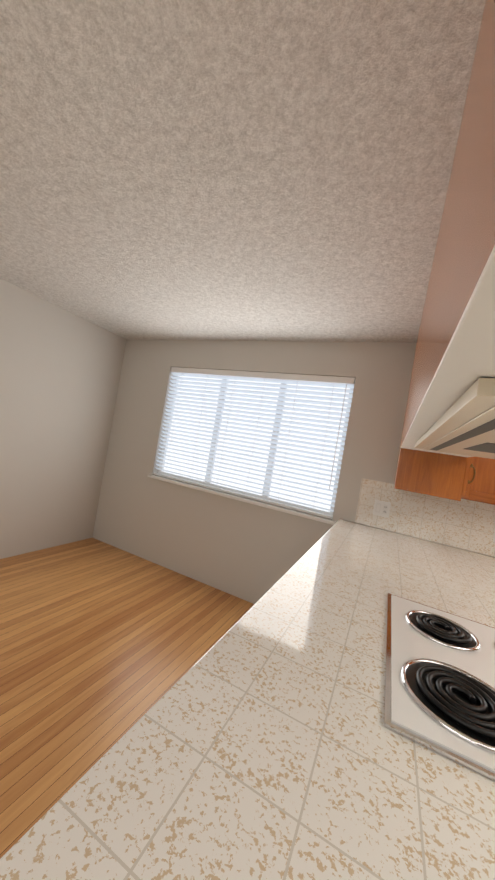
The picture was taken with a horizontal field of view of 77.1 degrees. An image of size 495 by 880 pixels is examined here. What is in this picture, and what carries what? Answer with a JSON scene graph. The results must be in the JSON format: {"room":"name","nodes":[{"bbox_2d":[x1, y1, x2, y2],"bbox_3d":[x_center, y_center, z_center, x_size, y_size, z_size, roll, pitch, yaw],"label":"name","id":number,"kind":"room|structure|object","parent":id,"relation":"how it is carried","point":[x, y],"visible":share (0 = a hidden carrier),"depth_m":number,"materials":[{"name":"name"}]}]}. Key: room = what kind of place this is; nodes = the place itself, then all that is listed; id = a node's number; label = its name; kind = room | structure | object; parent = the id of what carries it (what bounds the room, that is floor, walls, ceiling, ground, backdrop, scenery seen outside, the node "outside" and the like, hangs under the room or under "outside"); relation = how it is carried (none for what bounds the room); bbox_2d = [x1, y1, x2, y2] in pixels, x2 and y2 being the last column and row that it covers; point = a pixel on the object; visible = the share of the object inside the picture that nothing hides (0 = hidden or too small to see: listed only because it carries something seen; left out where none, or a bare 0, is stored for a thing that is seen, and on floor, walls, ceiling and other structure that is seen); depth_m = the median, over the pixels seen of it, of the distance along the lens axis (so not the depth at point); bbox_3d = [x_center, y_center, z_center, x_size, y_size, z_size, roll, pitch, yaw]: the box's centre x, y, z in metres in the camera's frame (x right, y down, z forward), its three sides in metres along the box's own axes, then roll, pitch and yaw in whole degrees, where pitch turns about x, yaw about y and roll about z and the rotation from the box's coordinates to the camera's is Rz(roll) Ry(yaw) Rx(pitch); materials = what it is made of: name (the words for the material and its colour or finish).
{"room":"kitchen","nodes":[
{"label":"kitchen","id":0,"kind":"room"},
{"bbox_2d":[0,279,126,558],"bbox_3d":[-3.037,-0.280,1.040,0.150,2.450,6.150,9,-1,25],"label":"wall","id":1,"kind":"structure","parent":0,"point":[60,371],"depth_m":3.13,"materials":[{"name":"grey paint"}]},
{"bbox_2d":[0,538,253,858],"bbox_3d":[-2.217,1.111,0.620,2.378,0.030,6.300,9,-1,25],"label":"floor","id":2,"kind":"structure","parent":0,"point":[105,647],"depth_m":1.95,"materials":[{"name":"brown wood"}]},
{"bbox_2d":[0,0,485,342],"bbox_3d":[-0.022,-1.054,-0.204,6.370,0.050,6.300,9,-1,25],"label":"ceiling","id":3,"kind":"structure","parent":0,"point":[246,170],"depth_m":1.13,"materials":[{"name":"white paint"}]},
{"bbox_2d":[401,179,460,447],"bbox_3d":[0.713,-0.449,0.839,0.359,0.873,1.230,9,-1,25],"label":"upper cabinet","id":4,"kind":"object","parent":3,"relation":"hanging from","point":[423,411],"depth_m":0.99,"materials":[{"name":"brown wood"}]},
{"bbox_2d":[415,378,494,458],"bbox_3d":[0.751,-0.071,0.766,0.508,0.210,1.100,9,-1,25],"label":"range hood","id":5,"kind":"object","parent":4,"relation":"attached to","point":[464,424],"visible":1,"depth_m":0.61,"materials":[{"name":"beige paint"}]},
{"bbox_2d":[394,328,477,500],"bbox_3d":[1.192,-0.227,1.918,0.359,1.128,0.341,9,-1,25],"label":"upper cabinet","id":6,"kind":"object","parent":3,"relation":"hanging from","point":[428,473],"depth_m":1.81,"materials":[{"name":"brown wood"}]},
{"bbox_2d":[400,318,473,459],"bbox_3d":[1.045,-0.385,1.555,0.359,0.873,0.575,9,-1,25],"label":"upper cabinet","id":7,"kind":"object","parent":3,"relation":"hanging from","point":[411,446],"depth_m":1.74,"materials":[{"name":"brown wood"}]},
{"bbox_2d":[414,0,494,395],"bbox_3d":[0.397,-0.509,0.161,0.363,0.873,0.489,9,-1,25],"label":"upper cabinet","id":8,"kind":"object","parent":3,"relation":"hanging from","point":[454,360],"depth_m":0.36,"materials":[{"name":"brown wood"}]},
{"bbox_2d":[92,340,491,603],"bbox_3d":[1.059,0.426,2.563,6.370,2.450,0.150,9,-1,25],"label":"wall","id":9,"kind":"structure","parent":0,"point":[251,553],"depth_m":3.05,"materials":[{"name":"grey paint"}]},
{"bbox_2d":[148,367,354,524],"bbox_3d":[-0.057,-0.055,3.090,2.050,1.256,0.160,9,-1,25],"label":"window","id":10,"kind":"structure","parent":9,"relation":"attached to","point":[283,379],"depth_m":2.99,"materials":[{"name":"white paint"}]},
{"bbox_2d":[355,478,494,556],"bbox_3d":[2.312,0.720,1.866,3.148,0.366,0.010,9,-1,25],"label":"tile backsplash","id":11,"kind":"structure","parent":9,"relation":"attached to","point":[465,524],"depth_m":2.30,"materials":[{"name":"beige tile"}]},
{"bbox_2d":[373,499,390,517],"bbox_3d":[1.058,0.541,2.450,0.118,0.120,0.009,9,-1,25],"label":"electrical outlet plate","id":12,"kind":"object","parent":11,"relation":"attached to","point":[381,508],"visible":1,"depth_m":2.45,"materials":[{"name":"white paint"}]},
{"bbox_2d":[471,457,494,504],"bbox_3d":[1.741,-0.133,2.031,0.510,1.128,0.328,9,-1,25],"label":"upper cabinet","id":13,"kind":"object","parent":9,"relation":"attached to","point":[481,487],"depth_m":1.94,"materials":[{"name":"brown wood"}]},
{"bbox_3d":[0.627,1.575,-0.739,3.990,0.030,6.300,9,-1,25],"label":"floor","id":14,"kind":"structure","parent":0,"visible":0},
{"bbox_3d":[0.593,1.132,1.167,1.024,0.872,2.648,9,-1,25],"label":"base cabinet","id":15,"kind":"object","parent":14,"relation":"on","visible":0},
{"bbox_2d":[0,531,494,879],"bbox_3d":[0.525,0.635,0.868,1.024,0.076,2.010,9,-1,25],"label":"countertop","id":16,"kind":"structure","parent":15,"relation":"on","point":[258,740],"depth_m":0.48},
{"bbox_2d":[384,593,494,780],"bbox_3d":[0.660,0.603,0.781,0.570,0.026,0.680,9,-1,25],"label":"electric cooktop","id":17,"kind":"object","parent":16,"relation":"in","point":[440,683],"visible":1,"depth_m":0.72,"materials":[{"name":"silver metal"}]},
{"bbox_2d":[328,519,494,574],"bbox_3d":[2.088,0.906,1.602,3.268,0.076,0.647,9,-1,25],"label":"countertop","id":18,"kind":"structure","parent":15,"relation":"on","point":[474,561],"depth_m":2.08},
{"label":"outside","id":19,"kind":"structure","parent":0,"visible":0},
{"bbox_2d":[164,376,349,511],"bbox_3d":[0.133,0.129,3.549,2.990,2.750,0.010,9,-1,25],"label":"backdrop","id":20,"kind":"structure","parent":19,"point":[273,480],"depth_m":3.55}
]}

